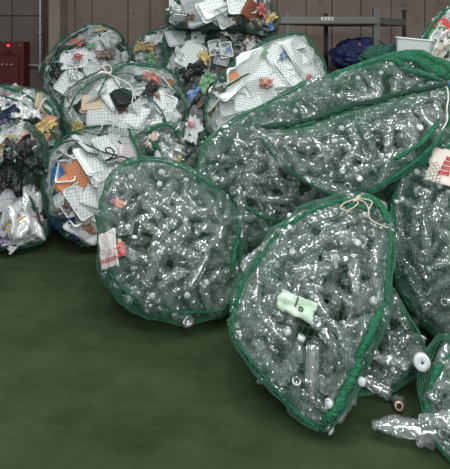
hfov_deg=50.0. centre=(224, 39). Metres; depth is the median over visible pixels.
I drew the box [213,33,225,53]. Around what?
wrapper
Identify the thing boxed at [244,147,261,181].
plastic bottle
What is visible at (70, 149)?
filling
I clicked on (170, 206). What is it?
plastic bottle
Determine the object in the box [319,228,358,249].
plastic bottle
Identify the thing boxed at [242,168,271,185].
plastic bottle
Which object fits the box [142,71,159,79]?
wrapper
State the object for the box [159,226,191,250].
plastic bottle
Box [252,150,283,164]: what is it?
plastic bottle
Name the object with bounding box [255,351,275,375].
plastic bottle
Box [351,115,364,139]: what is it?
plastic bottle
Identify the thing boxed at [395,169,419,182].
plastic bottle
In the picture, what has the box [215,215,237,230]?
plastic bottle
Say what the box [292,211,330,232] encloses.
plastic bottle
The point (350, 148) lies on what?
plastic bottle
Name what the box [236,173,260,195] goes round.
plastic bottle
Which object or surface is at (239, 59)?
food tray
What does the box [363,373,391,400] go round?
plastic bottle
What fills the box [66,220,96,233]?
wrapper
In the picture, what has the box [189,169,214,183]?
plastic bottle
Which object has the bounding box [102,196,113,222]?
plastic bottle
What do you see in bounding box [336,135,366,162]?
plastic bottle
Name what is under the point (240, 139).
plastic bottle
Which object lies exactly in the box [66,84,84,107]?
food tray
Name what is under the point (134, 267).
plastic bottle
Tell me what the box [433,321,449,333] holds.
plastic bottle
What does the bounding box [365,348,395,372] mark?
plastic bottle
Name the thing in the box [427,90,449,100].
plastic bottle
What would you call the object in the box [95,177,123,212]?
food tray
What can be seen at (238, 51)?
filling
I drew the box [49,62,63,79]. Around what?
wrapper
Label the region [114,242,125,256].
label
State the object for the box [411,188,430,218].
plastic bottle
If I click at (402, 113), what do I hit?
plastic bottle
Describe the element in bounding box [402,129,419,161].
plastic bottle
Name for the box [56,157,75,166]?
food tray
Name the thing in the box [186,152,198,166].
plastic bottle
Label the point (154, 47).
wrapper
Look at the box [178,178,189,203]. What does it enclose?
plastic bottle
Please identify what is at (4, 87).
net bag
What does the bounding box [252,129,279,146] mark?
plastic bottle
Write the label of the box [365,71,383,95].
plastic bottle
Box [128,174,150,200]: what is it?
plastic bottle
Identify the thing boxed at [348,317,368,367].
plastic bottle
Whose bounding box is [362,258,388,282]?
plastic bottle
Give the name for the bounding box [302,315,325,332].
plastic bottle
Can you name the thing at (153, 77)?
wrapper
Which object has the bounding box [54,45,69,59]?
wrapper
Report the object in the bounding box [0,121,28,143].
wrapper
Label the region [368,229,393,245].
plastic bottle
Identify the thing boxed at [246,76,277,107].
food tray
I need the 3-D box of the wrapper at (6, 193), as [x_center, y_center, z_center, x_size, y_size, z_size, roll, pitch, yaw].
[-1.525,1.188,3.360,0.219,0.355,0.192,0,0,-13]
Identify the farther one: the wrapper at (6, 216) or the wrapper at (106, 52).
the wrapper at (106, 52)
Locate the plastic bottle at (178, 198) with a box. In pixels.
[169,189,194,209]
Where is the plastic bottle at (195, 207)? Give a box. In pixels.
[189,205,221,219]
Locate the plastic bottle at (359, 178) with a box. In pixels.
[356,175,374,192]
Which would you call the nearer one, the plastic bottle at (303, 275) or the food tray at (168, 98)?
the plastic bottle at (303, 275)
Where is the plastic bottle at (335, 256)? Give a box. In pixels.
[325,253,339,285]
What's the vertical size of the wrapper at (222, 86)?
0.106 m
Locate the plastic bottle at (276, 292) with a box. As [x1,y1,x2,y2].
[239,291,279,328]
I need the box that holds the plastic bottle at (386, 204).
[349,192,387,207]
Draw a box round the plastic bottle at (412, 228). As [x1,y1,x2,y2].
[410,205,421,236]
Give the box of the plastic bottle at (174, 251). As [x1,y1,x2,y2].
[171,241,207,263]
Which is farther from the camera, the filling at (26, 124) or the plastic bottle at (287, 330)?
the filling at (26, 124)
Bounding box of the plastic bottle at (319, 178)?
[316,177,353,198]
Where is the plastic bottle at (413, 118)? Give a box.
[404,106,419,137]
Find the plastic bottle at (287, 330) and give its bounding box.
[283,317,302,335]
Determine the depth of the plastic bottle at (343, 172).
2.53 m
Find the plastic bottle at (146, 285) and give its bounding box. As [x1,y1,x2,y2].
[141,274,155,287]
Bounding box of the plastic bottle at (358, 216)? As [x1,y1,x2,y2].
[331,214,361,235]
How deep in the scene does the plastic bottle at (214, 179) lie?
2.93 m
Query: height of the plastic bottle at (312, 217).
0.088 m
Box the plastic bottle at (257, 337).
[250,336,274,376]
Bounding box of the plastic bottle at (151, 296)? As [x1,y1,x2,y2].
[149,267,171,299]
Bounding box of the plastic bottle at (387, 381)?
[383,351,414,386]
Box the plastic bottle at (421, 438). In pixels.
[416,423,449,451]
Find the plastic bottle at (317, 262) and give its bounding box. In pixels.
[291,261,337,281]
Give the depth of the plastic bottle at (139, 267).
2.63 m
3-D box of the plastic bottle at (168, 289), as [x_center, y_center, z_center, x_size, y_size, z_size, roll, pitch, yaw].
[-0.296,1.326,2.469,0.110,0.194,0.058,0,0,-26]
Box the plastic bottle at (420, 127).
[410,125,422,141]
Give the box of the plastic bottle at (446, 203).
[426,189,449,226]
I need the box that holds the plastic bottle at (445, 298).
[435,290,449,306]
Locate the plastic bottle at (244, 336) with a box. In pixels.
[235,322,271,339]
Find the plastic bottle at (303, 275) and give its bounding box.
[299,274,331,319]
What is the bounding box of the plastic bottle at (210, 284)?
[209,284,229,311]
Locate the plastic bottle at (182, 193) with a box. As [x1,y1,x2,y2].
[180,189,199,213]
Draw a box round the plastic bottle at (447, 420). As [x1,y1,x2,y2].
[444,389,449,433]
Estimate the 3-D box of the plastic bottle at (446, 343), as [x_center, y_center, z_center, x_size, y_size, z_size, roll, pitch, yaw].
[0.872,1.319,1.944,0.167,0.149,0.062,0,0,-43]
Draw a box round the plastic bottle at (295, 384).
[286,376,302,417]
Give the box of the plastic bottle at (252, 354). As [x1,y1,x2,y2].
[227,318,256,358]
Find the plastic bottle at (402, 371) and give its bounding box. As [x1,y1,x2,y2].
[390,348,418,377]
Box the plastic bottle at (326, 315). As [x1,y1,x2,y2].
[323,314,355,349]
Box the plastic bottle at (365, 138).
[363,131,376,149]
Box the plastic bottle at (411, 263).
[396,251,422,284]
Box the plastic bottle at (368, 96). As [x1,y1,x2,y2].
[353,79,371,98]
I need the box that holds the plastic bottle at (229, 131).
[213,130,233,143]
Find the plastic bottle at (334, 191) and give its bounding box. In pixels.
[302,173,335,193]
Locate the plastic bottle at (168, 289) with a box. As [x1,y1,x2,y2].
[157,280,176,315]
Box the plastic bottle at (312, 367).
[298,362,324,384]
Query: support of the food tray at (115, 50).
in the net bag at (86, 27)
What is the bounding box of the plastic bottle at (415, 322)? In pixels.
[411,313,433,328]
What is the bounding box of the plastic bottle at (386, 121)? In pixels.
[378,119,389,135]
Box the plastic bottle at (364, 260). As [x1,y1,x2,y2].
[355,249,387,262]
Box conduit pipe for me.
[29,0,43,72]
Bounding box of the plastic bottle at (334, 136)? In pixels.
[324,118,335,139]
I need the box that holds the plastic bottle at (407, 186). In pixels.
[390,172,411,206]
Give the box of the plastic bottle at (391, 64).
[385,62,394,82]
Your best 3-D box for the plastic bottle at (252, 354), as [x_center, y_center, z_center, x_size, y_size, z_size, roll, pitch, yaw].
[0.065,1.283,2.078,0.150,0.157,0.055,0,0,38]
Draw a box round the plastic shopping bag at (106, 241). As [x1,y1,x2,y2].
[98,228,118,270]
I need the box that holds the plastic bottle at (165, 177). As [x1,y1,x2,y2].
[158,172,168,186]
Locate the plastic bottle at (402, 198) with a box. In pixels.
[399,196,430,218]
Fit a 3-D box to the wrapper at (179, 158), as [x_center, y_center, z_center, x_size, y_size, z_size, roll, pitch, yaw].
[-0.341,0.931,3.557,0.098,0.161,0.024,0,0,-5]
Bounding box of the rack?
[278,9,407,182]
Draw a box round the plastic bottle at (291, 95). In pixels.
[275,95,298,109]
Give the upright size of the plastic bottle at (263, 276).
0.064 m
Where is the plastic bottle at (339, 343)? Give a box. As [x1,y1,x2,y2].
[334,326,354,371]
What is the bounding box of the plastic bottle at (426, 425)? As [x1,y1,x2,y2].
[424,418,449,456]
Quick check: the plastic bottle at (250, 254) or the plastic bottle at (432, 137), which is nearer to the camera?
the plastic bottle at (250, 254)
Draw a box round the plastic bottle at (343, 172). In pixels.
[332,168,346,185]
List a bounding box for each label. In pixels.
[110,196,124,208]
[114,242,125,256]
[276,289,319,325]
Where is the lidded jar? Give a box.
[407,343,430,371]
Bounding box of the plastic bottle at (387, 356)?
[374,351,413,370]
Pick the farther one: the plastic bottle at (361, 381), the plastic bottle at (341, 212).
the plastic bottle at (341, 212)
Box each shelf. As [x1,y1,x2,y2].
[279,23,402,26]
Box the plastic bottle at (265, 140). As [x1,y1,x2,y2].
[263,139,293,169]
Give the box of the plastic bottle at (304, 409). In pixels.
[301,388,326,411]
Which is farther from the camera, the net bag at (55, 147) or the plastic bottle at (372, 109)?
the net bag at (55, 147)
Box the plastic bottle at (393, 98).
[370,98,396,112]
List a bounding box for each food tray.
[34,93,48,115]
[37,98,45,116]
[44,72,51,85]
[50,166,64,193]
[51,143,65,162]
[53,68,83,95]
[53,174,70,194]
[53,186,79,214]
[54,51,74,70]
[55,86,71,109]
[55,159,75,182]
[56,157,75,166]
[58,199,92,226]
[59,148,91,159]
[60,49,88,69]
[62,157,89,186]
[63,182,94,220]
[63,212,97,244]
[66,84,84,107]
[71,134,99,153]
[73,99,84,114]
[73,148,106,175]
[80,95,103,112]
[80,184,105,210]
[81,168,108,187]
[83,112,106,133]
[84,78,106,103]
[86,42,102,63]
[86,103,118,126]
[91,135,118,162]
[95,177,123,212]
[96,78,121,110]
[100,30,123,58]
[103,46,116,57]
[107,167,126,188]
[109,88,142,108]
[109,137,119,151]
[117,113,151,141]
[118,108,149,129]
[119,144,140,164]
[127,98,148,118]
[133,88,147,103]
[140,113,162,128]
[151,97,166,113]
[156,91,177,126]
[159,89,167,117]
[162,109,180,121]
[164,29,187,46]
[171,14,185,24]
[173,40,206,69]
[180,0,209,28]
[188,105,203,125]
[191,31,202,34]
[191,34,204,43]
[195,0,227,22]
[207,97,219,112]
[208,39,222,55]
[208,81,243,101]
[212,9,229,26]
[212,112,234,131]
[214,0,241,28]
[214,54,228,65]
[216,82,238,118]
[219,41,233,57]
[220,91,247,132]
[227,0,256,13]
[227,67,249,99]
[228,72,240,84]
[233,88,262,113]
[236,54,260,87]
[240,47,269,81]
[241,0,262,26]
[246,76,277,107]
[249,88,282,121]
[265,41,298,78]
[268,65,287,92]
[269,41,308,71]
[274,57,303,86]
[275,69,301,89]
[279,37,305,49]
[282,38,311,74]
[282,73,313,106]
[288,61,320,85]
[430,25,449,50]
[431,18,449,34]
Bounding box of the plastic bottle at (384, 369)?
[366,368,401,387]
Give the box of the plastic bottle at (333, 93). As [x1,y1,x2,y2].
[312,93,344,103]
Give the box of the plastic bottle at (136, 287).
[120,281,144,299]
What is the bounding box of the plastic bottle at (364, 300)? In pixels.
[342,296,377,320]
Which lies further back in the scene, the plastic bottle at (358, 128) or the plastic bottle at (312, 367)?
the plastic bottle at (358, 128)
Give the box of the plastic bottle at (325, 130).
[294,130,327,147]
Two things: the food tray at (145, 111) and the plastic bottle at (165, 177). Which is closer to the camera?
the plastic bottle at (165, 177)
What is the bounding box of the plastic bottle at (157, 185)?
[152,181,161,198]
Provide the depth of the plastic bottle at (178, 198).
2.81 m
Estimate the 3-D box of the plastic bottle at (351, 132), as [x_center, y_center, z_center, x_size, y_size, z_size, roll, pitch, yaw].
[0.677,0.500,2.571,0.063,0.145,0.151,0,0,-11]
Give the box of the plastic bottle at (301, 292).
[286,278,305,326]
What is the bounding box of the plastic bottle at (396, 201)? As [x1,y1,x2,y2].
[394,199,405,237]
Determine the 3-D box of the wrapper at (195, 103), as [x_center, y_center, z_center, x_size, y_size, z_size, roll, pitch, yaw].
[-0.275,0.577,4.171,0.181,0.170,0.057,0,0,6]
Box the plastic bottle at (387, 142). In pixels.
[386,141,398,175]
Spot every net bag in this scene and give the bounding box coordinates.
[0,84,65,146]
[0,120,49,186]
[0,183,52,250]
[40,23,132,114]
[40,125,150,246]
[60,61,189,152]
[96,156,247,326]
[131,26,169,65]
[134,121,222,230]
[161,28,269,184]
[165,0,280,36]
[196,49,449,300]
[203,32,326,188]
[229,191,425,432]
[258,83,449,197]
[386,138,449,347]
[417,334,449,461]
[419,7,449,124]
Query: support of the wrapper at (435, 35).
in the net bag at (445, 10)
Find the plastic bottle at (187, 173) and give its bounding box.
[162,170,188,180]
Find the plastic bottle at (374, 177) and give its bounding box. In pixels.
[356,173,385,190]
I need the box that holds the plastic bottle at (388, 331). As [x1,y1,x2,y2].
[376,330,399,346]
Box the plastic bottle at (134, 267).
[130,264,155,273]
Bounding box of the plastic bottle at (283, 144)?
[282,143,306,175]
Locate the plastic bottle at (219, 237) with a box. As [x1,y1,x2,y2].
[197,233,222,256]
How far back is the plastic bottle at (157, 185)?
2.79 m
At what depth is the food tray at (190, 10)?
4.16 m
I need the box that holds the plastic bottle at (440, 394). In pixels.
[425,365,448,406]
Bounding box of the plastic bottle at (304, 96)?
[299,92,313,105]
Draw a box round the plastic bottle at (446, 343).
[430,342,449,393]
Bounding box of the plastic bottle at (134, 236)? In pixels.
[132,222,139,238]
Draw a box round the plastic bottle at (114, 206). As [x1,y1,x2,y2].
[101,206,117,232]
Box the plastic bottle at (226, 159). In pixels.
[206,151,227,161]
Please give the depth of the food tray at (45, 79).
4.49 m
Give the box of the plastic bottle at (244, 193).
[243,191,274,205]
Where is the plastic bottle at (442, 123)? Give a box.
[431,123,449,143]
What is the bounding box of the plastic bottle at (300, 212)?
[282,211,309,235]
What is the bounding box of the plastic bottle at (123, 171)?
[108,165,125,193]
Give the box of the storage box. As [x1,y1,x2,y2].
[395,37,434,53]
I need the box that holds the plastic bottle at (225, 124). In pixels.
[220,114,249,131]
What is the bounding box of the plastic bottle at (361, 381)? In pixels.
[344,361,365,386]
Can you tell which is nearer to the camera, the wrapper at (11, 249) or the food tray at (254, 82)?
the wrapper at (11, 249)
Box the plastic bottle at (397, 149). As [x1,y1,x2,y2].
[379,147,413,161]
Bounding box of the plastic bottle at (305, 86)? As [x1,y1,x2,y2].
[283,86,307,105]
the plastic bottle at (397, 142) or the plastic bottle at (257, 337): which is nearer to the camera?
the plastic bottle at (257, 337)
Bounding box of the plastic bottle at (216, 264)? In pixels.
[196,257,223,272]
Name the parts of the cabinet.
door, panel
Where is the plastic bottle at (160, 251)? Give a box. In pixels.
[141,250,164,288]
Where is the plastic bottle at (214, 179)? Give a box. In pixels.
[213,175,236,187]
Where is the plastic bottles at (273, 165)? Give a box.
[93,63,449,448]
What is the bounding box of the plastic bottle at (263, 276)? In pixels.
[257,272,288,293]
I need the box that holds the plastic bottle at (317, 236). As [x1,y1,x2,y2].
[293,231,330,257]
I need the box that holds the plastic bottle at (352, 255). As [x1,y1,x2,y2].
[347,253,361,299]
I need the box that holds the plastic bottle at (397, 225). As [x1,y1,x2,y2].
[393,225,406,263]
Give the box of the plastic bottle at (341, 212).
[338,203,372,218]
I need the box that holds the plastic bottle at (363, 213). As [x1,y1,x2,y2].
[360,211,371,231]
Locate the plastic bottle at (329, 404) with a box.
[325,385,350,408]
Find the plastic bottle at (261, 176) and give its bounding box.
[260,168,272,182]
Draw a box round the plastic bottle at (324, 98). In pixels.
[321,78,330,99]
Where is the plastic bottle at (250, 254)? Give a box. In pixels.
[240,244,270,273]
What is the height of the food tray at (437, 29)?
0.216 m
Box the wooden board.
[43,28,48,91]
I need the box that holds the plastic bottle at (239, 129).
[226,126,254,137]
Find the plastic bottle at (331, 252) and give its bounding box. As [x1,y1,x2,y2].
[328,249,345,265]
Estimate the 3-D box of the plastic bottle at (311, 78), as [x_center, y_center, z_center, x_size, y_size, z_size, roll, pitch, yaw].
[0.573,0.281,3.135,0.176,0.125,0.066,0,0,0]
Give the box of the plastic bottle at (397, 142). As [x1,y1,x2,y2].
[395,126,416,161]
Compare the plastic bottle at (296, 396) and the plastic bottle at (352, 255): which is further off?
the plastic bottle at (352, 255)
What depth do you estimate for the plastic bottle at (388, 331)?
2.18 m
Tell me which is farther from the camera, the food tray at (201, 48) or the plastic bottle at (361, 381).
the food tray at (201, 48)
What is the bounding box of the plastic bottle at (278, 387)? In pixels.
[277,386,325,415]
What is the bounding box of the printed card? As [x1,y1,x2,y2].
[424,147,449,185]
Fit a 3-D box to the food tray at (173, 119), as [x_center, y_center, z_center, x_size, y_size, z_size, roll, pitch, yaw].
[-0.465,0.643,3.880,0.224,0.228,0.086,0,0,14]
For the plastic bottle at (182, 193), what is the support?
in the net bag at (237, 231)
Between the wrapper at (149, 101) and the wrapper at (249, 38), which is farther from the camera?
the wrapper at (249, 38)
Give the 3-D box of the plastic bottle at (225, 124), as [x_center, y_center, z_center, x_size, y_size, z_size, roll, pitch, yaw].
[0.066,0.538,3.080,0.196,0.126,0.066,0,0,-4]
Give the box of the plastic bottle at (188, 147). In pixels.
[180,146,203,154]
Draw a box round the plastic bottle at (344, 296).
[339,287,357,308]
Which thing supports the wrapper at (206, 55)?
in the net bag at (244, 35)
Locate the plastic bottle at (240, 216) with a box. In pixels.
[237,216,247,249]
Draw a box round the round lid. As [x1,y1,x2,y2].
[84,61,99,75]
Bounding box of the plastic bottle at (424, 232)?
[393,230,428,253]
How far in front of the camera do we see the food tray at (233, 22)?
4.16 m
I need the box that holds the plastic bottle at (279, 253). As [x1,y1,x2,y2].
[273,232,312,255]
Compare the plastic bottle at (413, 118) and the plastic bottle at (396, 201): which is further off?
the plastic bottle at (413, 118)
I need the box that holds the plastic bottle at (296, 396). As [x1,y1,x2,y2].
[291,393,334,435]
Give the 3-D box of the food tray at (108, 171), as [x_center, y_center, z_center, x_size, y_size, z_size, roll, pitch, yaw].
[-0.790,1.018,3.521,0.144,0.181,0.160,0,0,-42]
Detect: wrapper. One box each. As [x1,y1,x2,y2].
[0,88,32,110]
[0,92,9,103]
[0,103,24,119]
[0,111,7,123]
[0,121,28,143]
[0,133,14,157]
[0,133,33,197]
[0,178,36,229]
[0,188,22,239]
[0,212,25,244]
[1,130,33,145]
[1,224,43,254]
[4,139,16,162]
[4,214,27,233]
[7,184,45,240]
[10,110,23,121]
[12,111,41,124]
[15,89,41,119]
[15,146,44,175]
[16,213,44,232]
[31,195,48,218]
[36,117,59,133]
[38,114,56,146]
[43,212,79,240]
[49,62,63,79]
[53,198,80,220]
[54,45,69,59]
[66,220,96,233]
[67,38,85,45]
[68,61,79,81]
[71,53,83,60]
[71,120,86,133]
[85,43,97,48]
[93,27,106,31]
[94,47,115,57]
[132,41,154,51]
[139,95,159,105]
[141,79,157,98]
[142,34,163,44]
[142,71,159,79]
[143,72,161,87]
[143,131,157,147]
[144,51,155,64]
[145,45,157,58]
[154,142,167,158]
[157,135,186,165]
[166,1,185,21]
[166,46,184,73]
[173,156,183,170]
[178,60,204,83]
[182,12,194,28]
[182,114,203,145]
[186,84,200,103]
[186,118,195,126]
[188,98,199,115]
[197,50,210,65]
[198,71,214,95]
[202,31,217,41]
[209,85,226,95]
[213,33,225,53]
[218,29,242,40]
[234,14,248,31]
[242,34,258,42]
[243,35,256,49]
[246,18,265,30]
[256,0,267,17]
[259,78,274,88]
[261,49,267,57]
[264,12,278,26]
[266,21,274,31]
[427,23,446,39]
[431,6,449,24]
[432,29,449,44]
[432,37,449,58]
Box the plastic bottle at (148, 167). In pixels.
[139,159,168,169]
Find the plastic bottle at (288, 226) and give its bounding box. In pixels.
[260,225,292,260]
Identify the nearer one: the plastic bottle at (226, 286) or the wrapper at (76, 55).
the plastic bottle at (226, 286)
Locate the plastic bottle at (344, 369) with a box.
[328,361,364,399]
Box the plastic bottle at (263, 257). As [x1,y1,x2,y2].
[248,257,266,306]
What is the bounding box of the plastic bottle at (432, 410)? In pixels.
[422,391,447,438]
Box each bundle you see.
[328,37,384,68]
[357,43,404,73]
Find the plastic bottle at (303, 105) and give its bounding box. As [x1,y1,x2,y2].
[295,102,312,117]
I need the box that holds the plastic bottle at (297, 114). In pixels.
[293,108,305,118]
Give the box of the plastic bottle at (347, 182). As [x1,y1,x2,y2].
[344,175,355,188]
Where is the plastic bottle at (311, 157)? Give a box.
[295,155,316,175]
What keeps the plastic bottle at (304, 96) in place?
in the net bag at (437, 68)
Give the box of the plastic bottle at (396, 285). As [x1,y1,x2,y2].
[395,285,422,316]
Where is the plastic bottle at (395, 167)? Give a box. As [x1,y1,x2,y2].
[376,167,399,183]
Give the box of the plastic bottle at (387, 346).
[386,346,397,363]
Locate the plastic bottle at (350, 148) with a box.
[337,144,357,178]
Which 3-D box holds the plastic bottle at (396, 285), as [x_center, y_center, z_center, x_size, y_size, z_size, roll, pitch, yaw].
[0.930,1.306,2.429,0.143,0.152,0.080,0,0,25]
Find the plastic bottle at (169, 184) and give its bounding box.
[167,181,176,202]
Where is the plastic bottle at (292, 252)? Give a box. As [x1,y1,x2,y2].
[282,249,298,281]
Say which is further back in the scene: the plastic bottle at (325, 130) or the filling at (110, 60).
the filling at (110, 60)
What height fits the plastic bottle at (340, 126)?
0.140 m
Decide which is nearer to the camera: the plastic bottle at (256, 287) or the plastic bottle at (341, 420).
the plastic bottle at (341, 420)
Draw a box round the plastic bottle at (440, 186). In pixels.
[414,167,442,188]
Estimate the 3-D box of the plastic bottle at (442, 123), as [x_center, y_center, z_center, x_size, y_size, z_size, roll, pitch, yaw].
[1.197,0.510,2.658,0.164,0.165,0.071,0,0,-9]
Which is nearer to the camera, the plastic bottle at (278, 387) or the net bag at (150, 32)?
the plastic bottle at (278, 387)
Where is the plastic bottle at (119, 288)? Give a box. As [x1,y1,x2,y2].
[110,278,123,289]
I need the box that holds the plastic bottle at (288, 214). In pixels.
[287,207,318,221]
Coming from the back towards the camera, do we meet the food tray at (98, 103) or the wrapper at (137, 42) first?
the wrapper at (137, 42)
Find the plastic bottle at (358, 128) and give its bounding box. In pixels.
[351,120,385,131]
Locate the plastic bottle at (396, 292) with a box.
[393,292,410,327]
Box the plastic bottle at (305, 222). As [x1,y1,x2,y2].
[304,213,343,236]
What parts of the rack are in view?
post, post, label plate, rail, post, rail, post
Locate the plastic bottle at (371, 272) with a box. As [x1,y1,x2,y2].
[369,264,390,317]
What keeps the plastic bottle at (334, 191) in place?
in the net bag at (300, 124)
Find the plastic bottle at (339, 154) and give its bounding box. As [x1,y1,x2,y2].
[332,138,343,164]
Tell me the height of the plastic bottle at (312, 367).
0.095 m
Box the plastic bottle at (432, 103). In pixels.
[431,93,442,122]
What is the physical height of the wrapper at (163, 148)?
0.160 m
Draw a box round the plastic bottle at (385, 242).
[378,242,387,266]
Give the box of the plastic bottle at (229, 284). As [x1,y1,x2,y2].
[226,273,237,296]
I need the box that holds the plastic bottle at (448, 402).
[440,402,449,442]
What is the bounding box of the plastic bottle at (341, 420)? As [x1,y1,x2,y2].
[326,395,357,426]
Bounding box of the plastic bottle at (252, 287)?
[234,282,253,328]
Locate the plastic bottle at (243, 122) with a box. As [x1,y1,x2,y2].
[233,118,247,126]
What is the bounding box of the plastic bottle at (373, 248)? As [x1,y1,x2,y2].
[369,230,389,271]
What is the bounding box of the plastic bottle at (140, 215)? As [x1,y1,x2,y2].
[125,208,159,230]
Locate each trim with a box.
[49,0,66,145]
[169,0,173,166]
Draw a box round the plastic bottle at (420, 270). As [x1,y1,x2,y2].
[419,265,435,280]
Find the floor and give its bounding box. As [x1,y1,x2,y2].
[0,159,449,468]
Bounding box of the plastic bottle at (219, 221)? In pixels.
[213,215,227,245]
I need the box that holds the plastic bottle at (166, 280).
[143,280,172,312]
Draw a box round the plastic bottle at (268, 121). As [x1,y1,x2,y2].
[249,117,269,128]
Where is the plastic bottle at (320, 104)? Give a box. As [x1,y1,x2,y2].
[313,98,331,111]
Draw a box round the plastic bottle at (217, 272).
[204,265,240,285]
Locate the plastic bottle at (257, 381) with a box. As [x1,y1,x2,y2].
[255,373,290,399]
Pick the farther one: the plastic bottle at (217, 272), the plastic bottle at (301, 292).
the plastic bottle at (217, 272)
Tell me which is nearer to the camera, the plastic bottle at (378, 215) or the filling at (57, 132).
the plastic bottle at (378, 215)
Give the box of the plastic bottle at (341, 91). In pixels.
[338,90,345,115]
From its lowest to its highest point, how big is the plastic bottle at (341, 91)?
0.193 m
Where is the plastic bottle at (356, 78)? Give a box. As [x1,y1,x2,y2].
[352,76,360,88]
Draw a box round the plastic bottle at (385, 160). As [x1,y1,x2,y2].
[374,159,390,188]
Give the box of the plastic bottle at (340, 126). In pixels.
[339,125,355,142]
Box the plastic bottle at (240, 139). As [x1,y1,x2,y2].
[233,138,263,148]
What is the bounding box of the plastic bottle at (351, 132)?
[344,119,360,149]
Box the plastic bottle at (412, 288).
[404,268,431,314]
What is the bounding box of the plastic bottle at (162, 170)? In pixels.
[158,165,173,174]
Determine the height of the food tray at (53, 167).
0.204 m
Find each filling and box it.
[0,83,62,149]
[0,119,49,185]
[0,186,50,247]
[42,128,146,233]
[43,24,131,113]
[63,60,190,150]
[130,26,168,67]
[164,29,263,176]
[165,0,278,34]
[205,35,324,186]
[418,11,449,110]
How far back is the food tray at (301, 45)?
3.72 m
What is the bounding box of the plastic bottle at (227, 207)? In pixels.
[220,201,231,226]
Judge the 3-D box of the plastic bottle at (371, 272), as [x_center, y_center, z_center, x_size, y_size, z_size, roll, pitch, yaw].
[0.652,1.071,2.051,0.063,0.197,0.119,0,0,-13]
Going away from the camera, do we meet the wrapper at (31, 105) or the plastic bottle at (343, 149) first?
the plastic bottle at (343, 149)
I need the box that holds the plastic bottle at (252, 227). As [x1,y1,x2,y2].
[241,227,264,240]
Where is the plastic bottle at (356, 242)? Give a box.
[352,238,366,256]
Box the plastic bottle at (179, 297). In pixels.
[170,281,181,319]
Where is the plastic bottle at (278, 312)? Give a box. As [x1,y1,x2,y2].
[269,296,283,319]
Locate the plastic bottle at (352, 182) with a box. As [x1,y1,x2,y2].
[332,182,365,193]
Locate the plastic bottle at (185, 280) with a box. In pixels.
[182,267,193,298]
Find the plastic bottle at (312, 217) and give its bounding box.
[311,198,346,219]
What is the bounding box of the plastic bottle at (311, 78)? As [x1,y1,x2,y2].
[301,74,325,91]
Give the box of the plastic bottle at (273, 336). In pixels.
[253,307,292,347]
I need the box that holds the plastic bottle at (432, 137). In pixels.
[425,129,435,140]
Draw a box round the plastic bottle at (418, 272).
[406,236,429,276]
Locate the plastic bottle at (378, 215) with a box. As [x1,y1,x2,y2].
[372,199,394,234]
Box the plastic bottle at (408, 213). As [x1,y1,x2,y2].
[396,213,424,226]
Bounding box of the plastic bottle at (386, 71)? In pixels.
[364,62,391,73]
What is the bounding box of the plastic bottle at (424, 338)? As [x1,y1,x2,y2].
[407,334,426,370]
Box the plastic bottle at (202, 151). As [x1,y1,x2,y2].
[198,151,205,173]
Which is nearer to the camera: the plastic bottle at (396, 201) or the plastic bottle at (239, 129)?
the plastic bottle at (396, 201)
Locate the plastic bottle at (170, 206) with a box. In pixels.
[156,200,188,223]
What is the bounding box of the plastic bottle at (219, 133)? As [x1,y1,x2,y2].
[207,132,222,160]
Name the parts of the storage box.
lid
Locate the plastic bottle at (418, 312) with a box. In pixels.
[415,298,449,315]
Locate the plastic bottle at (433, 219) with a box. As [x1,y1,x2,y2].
[423,214,449,244]
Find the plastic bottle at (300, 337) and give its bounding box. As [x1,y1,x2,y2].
[274,333,304,387]
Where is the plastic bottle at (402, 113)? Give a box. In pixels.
[396,108,411,127]
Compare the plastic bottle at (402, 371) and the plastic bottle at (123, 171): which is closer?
the plastic bottle at (402, 371)
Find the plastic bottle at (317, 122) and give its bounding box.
[298,122,328,140]
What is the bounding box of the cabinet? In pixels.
[0,42,29,88]
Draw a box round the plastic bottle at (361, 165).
[352,158,388,172]
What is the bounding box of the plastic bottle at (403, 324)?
[381,322,408,340]
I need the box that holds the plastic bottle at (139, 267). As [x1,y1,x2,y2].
[127,267,139,303]
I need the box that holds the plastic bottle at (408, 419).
[372,414,438,444]
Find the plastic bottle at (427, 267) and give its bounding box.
[426,253,449,272]
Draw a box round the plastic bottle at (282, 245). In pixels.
[256,244,289,284]
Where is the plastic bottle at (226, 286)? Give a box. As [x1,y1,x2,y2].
[212,286,234,317]
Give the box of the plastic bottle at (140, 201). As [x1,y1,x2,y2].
[138,196,163,221]
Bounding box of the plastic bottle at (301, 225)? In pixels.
[294,215,315,246]
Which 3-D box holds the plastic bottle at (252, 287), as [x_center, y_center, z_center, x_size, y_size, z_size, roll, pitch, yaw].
[0.090,1.147,2.090,0.067,0.172,0.129,0,0,39]
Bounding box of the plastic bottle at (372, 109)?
[353,109,385,123]
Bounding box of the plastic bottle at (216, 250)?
[206,235,231,263]
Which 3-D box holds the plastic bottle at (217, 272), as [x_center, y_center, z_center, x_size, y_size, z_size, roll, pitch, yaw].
[-0.017,1.243,2.556,0.205,0.074,0.064,0,0,-25]
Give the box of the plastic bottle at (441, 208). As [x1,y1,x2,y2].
[440,207,449,228]
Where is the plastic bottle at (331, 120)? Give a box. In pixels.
[330,106,363,121]
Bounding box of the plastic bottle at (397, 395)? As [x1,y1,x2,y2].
[388,393,405,410]
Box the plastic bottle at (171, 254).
[165,245,180,262]
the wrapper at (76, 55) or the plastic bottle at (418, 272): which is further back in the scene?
the wrapper at (76, 55)
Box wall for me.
[0,0,449,150]
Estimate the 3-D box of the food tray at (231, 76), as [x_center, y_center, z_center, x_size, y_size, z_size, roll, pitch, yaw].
[0.079,0.313,3.671,0.143,0.152,0.086,0,0,12]
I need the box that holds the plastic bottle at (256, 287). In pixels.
[232,269,260,306]
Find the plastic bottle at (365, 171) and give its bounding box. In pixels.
[343,164,377,179]

